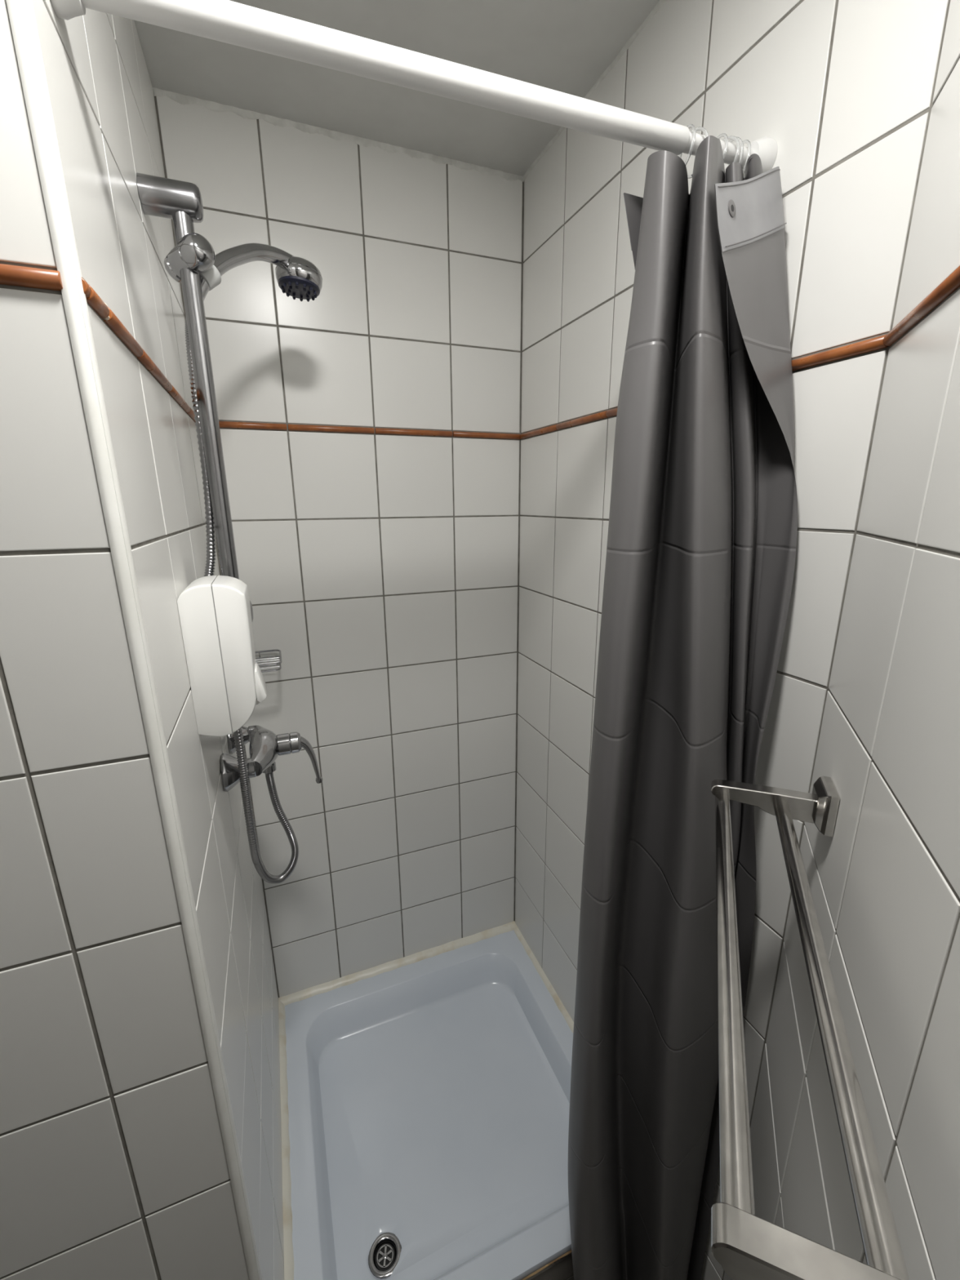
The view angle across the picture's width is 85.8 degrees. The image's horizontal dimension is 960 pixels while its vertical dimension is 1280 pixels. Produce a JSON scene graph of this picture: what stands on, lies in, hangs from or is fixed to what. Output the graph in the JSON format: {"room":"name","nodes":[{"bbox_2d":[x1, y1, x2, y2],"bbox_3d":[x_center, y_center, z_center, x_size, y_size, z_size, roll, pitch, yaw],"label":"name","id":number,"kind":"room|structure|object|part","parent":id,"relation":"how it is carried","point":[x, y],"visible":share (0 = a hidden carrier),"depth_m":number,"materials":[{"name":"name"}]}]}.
{"room":"bathroom","nodes":[
{"label":"bathroom","id":0,"kind":"room"},
{"bbox_2d":[0,0,249,1279],"bbox_3d":[-1.042,0.386,0.337,1.533,2.414,0.107,-6,16,-21],"label":"wall","id":1,"kind":"structure","parent":0,"point":[113,1166],"depth_m":0.51,"materials":[{"name":"grey tile"}]},
{"bbox_2d":[5,0,262,1279],"bbox_3d":[-0.317,0.318,0.568,0.013,2.414,0.012,-6,16,-21],"label":"trim","id":2,"kind":"structure","parent":1,"relation":"attached to","point":[21,13],"depth_m":0.46,"materials":[{"name":"white plastic"}]},
{"bbox_2d":[50,0,777,177],"bbox_3d":[0.013,-0.583,0.549,0.774,0.066,0.046,-6,16,-21],"label":"curtain rod","id":3,"kind":"object","parent":1,"relation":"attached to","point":[227,21],"visible":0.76,"depth_m":0.51,"materials":[{"name":"white metal"}]},
{"bbox_2d":[684,124,695,165],"bbox_3d":[0.252,-0.606,0.641,0.008,0.048,0.046,-4,15,-12],"label":"curtain ring","id":4,"kind":"object","parent":3,"relation":"hanging from","point":[691,126],"visible":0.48,"depth_m":0.62,"materials":[{"name":"white plastic"}]},
{"bbox_2d":[679,126,708,178],"bbox_3d":[0.267,-0.609,0.646,0.009,0.048,0.046,-8,17,-27],"label":"curtain ring","id":5,"kind":"object","parent":3,"relation":"hanging from","point":[700,128],"visible":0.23,"depth_m":0.63,"materials":[{"name":"white plastic"}]},
{"bbox_2d":[568,135,797,1279],"bbox_3d":[0.267,0.418,0.843,0.284,2.055,0.267,-6,16,-21],"label":"shower curtain","id":6,"kind":"object","parent":5,"relation":"hanging from","point":[701,546],"visible":0.93,"depth_m":0.72,"materials":[{"name":"grey fabric"}]},
{"bbox_2d":[716,133,728,159],"bbox_3d":[0.298,-0.613,0.658,0.010,0.048,0.046,-4,15,-13],"label":"curtain ring","id":7,"kind":"object","parent":3,"relation":"hanging from","point":[723,135],"visible":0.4,"depth_m":0.64,"materials":[{"name":"white plastic"}]},
{"bbox_2d":[721,135,739,162],"bbox_3d":[0.310,-0.615,0.662,0.006,0.048,0.046,-10,18,-32],"label":"curtain ring","id":8,"kind":"object","parent":3,"relation":"hanging from","point":[731,137],"visible":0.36,"depth_m":0.65,"materials":[{"name":"white plastic"}]},
{"bbox_2d":[728,136,743,164],"bbox_3d":[0.323,-0.616,0.667,0.008,0.048,0.046,-4,16,-15],"label":"curtain ring","id":9,"kind":"object","parent":3,"relation":"hanging from","point":[740,140],"visible":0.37,"depth_m":0.65,"materials":[{"name":"white plastic"}]},
{"bbox_2d":[728,139,751,174],"bbox_3d":[0.335,-0.618,0.672,0.008,0.048,0.046,-3,15,-9],"label":"curtain ring","id":10,"kind":"object","parent":3,"relation":"hanging from","point":[746,141],"visible":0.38,"depth_m":0.65,"materials":[{"name":"white plastic"}]},
{"bbox_2d":[32,0,284,1279],"bbox_3d":[-0.503,0.227,0.913,0.107,2.414,0.795,-6,16,-21],"label":"wall","id":11,"kind":"structure","parent":0,"point":[100,89],"depth_m":0.66,"materials":[{"name":"grey tile"}]},
{"bbox_2d":[136,172,253,621],"bbox_3d":[-0.429,-0.337,0.814,0.089,0.645,0.078,-6,16,-21],"label":"shower rail","id":12,"kind":"object","parent":11,"relation":"attached to","point":[193,256],"visible":0.9,"depth_m":0.77,"materials":[{"name":"silver metal"}]},
{"bbox_2d":[200,243,322,302],"bbox_3d":[-0.357,-0.599,0.861,0.081,0.130,0.264,5,16,19],"label":"shower","id":13,"kind":"object","parent":12,"relation":"attached to","point":[298,277],"visible":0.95,"depth_m":0.90,"materials":[{"name":"silver metal"}]},
{"bbox_2d":[177,575,266,736],"bbox_3d":[-0.362,0.019,0.742,0.090,0.214,0.098,-6,16,-21],"label":"soap dispenser","id":14,"kind":"object","parent":11,"relation":"attached to","point":[227,682],"visible":1,"depth_m":0.69,"materials":[{"name":"white plastic"}]},
{"bbox_3d":[-0.326,0.063,0.768,0.014,0.048,0.045,-6,16,-21],"label":"push lever","id":15,"kind":"part","parent":14,"relation":"part of","materials":[{"name":"white plastic"}]},
{"bbox_2d":[220,724,322,791],"bbox_3d":[-0.398,0.236,1.007,0.167,0.126,0.212,-6,16,-21],"label":"mixer tap","id":16,"kind":"object","parent":11,"relation":"attached to","point":[265,746],"visible":0.88,"depth_m":0.97,"materials":[{"name":"silver metal"}]},
{"bbox_2d":[184,315,298,884],"bbox_3d":[-0.422,-0.022,0.884,0.084,1.023,0.127,5,16,18],"label":"shower hose","id":17,"kind":"object","parent":16,"relation":"attached to","point":[211,535],"visible":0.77,"depth_m":0.88,"materials":[{"name":"silver metal"}]},
{"bbox_2d":[262,760,275,773],"bbox_3d":[-0.411,0.240,1.003,0.027,0.030,0.027,-6,16,-21],"label":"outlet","id":18,"kind":"object","parent":16,"relation":"attached to","point":[272,768],"depth_m":1.00,"materials":[{"name":"silver metal"}]},
{"bbox_3d":[-0.346,0.234,1.028,0.047,0.102,0.033,-6,16,-21],"label":"lever","id":19,"kind":"part","parent":16,"relation":"part of","materials":[{"name":"silver metal"}]},
{"bbox_2d":[278,1000,293,1279],"bbox_3d":[-0.448,1.162,1.193,0.018,0.015,0.775,-6,16,-21],"label":"trim","id":20,"kind":"structure","parent":11,"relation":"attached to","point":[286,1182],"depth_m":1.17,"materials":[{"name":"plastic"}]},
{"bbox_2d":[153,93,524,997],"bbox_3d":[-0.263,0.077,1.464,0.975,2.414,0.107,-6,16,-21],"label":"wall","id":21,"kind":"structure","parent":0,"point":[370,427],"depth_m":1.31,"materials":[{"name":"white tile"}]},
{"bbox_2d":[254,648,281,672],"bbox_3d":[-0.527,0.045,1.214,0.114,0.040,0.128,-6,16,-21],"label":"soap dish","id":22,"kind":"object","parent":21,"relation":"attached to","point":[275,650],"visible":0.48,"depth_m":1.24,"materials":[{"name":"silver metal"}]},
{"bbox_2d":[152,87,524,182],"bbox_3d":[-0.254,-1.070,1.110,0.775,0.015,0.004,-6,16,-21],"label":"trim","id":23,"kind":"structure","parent":21,"relation":"attached to","point":[181,99],"depth_m":1.08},
{"bbox_2d":[278,920,515,1005],"bbox_3d":[-0.235,1.034,1.665,0.775,0.016,0.024,-6,16,-21],"label":"trim","id":24,"kind":"structure","parent":21,"relation":"attached to","point":[350,979],"depth_m":1.65,"materials":[{"name":"plastic"}]},
{"bbox_2d":[133,0,659,176],"bbox_3d":[-0.501,-0.768,-0.190,2.600,0.080,2.500,-6,16,-21],"label":"ceiling","id":25,"kind":"structure","parent":0,"point":[562,46],"depth_m":0.92,"materials":[{"name":"paint"}]},
{"bbox_2d":[530,1254,573,1279],"bbox_3d":[0.046,1.276,1.000,0.773,0.082,0.012,-6,16,-21],"label":"floor","id":26,"kind":"structure","parent":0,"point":[562,1270],"depth_m":1.04,"materials":[{"name":"grey tile"}]},
{"bbox_2d":[564,1274,573,1279],"bbox_3d":[0.039,1.364,1.045,0.773,0.144,0.056,-6,16,-21],"label":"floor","id":27,"kind":"structure","parent":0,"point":[571,1277],"depth_m":1.06,"materials":[{"name":"grey tile"}]},
{"bbox_2d":[515,0,950,1279],"bbox_3d":[0.331,0.157,1.153,0.107,2.414,0.946,-6,16,-21],"label":"wall","id":28,"kind":"structure","parent":0,"point":[844,90],"depth_m":0.77,"materials":[{"name":"white tile"}]},
{"bbox_2d":[513,924,573,1032],"bbox_3d":[0.257,1.086,1.462,0.016,0.013,0.775,-6,16,-21],"label":"trim","id":29,"kind":"structure","parent":28,"relation":"attached to","point":[549,987],"depth_m":1.59,"materials":[{"name":"plastic"}]},
{"bbox_2d":[523,0,666,180],"bbox_3d":[0.274,-1.003,0.832,0.005,0.008,0.924,-6,16,-21],"label":"trim","id":30,"kind":"structure","parent":28,"relation":"attached to","point":[660,2],"depth_m":0.93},
{"bbox_2d":[723,0,959,1279],"bbox_3d":[0.122,0.502,-0.129,0.107,2.414,1.902,6,16,23],"label":"wall","id":31,"kind":"structure","parent":0,"point":[885,887],"depth_m":0.45,"materials":[{"name":"grey tile"}]},
{"bbox_2d":[711,775,909,1279],"bbox_3d":[0.261,0.240,0.426,0.128,0.050,0.493,6,16,23],"label":"towel rail","id":32,"kind":"object","parent":31,"relation":"attached to","point":[747,1246],"visible":1,"depth_m":0.31,"materials":[{"name":"metal"}]},
{"bbox_3d":[0.344,0.193,0.626,0.118,0.030,0.018,6,16,23],"label":"arm","id":33,"kind":"part","parent":32,"relation":"part of","materials":[{"name":"metal"}]},
{"bbox_3d":[0.169,0.299,0.234,0.118,0.030,0.018,6,16,23],"label":"arm","id":34,"kind":"part","parent":32,"relation":"part of","materials":[{"name":"metal"}]},
{"bbox_3d":[0.399,0.192,0.601,0.018,0.050,0.050,6,16,23],"label":"wall plate","id":35,"kind":"part","parent":32,"relation":"part of","materials":[{"name":"metal"}]},
{"bbox_3d":[-0.484,1.640,0.456,2.600,0.081,2.500,-6,16,-21],"label":"floor","id":36,"kind":"structure","parent":0,"visible":0},
{"bbox_2d":[284,929,573,1279],"bbox_3d":[-0.095,1.173,1.339,0.772,0.091,0.774,-6,16,-21],"label":"shower tray","id":37,"kind":"object","parent":36,"relation":"on","point":[428,1099],"visible":0.86,"depth_m":1.29,"materials":[{"name":"ceramic"}]},
{"bbox_2d":[521,1249,572,1279],"bbox_3d":[0.049,1.238,0.982,0.768,0.006,0.004,-6,16,-21],"label":"trim","id":38,"kind":"structure","parent":37,"relation":"attached to","point":[569,1251],"depth_m":1.01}
]}

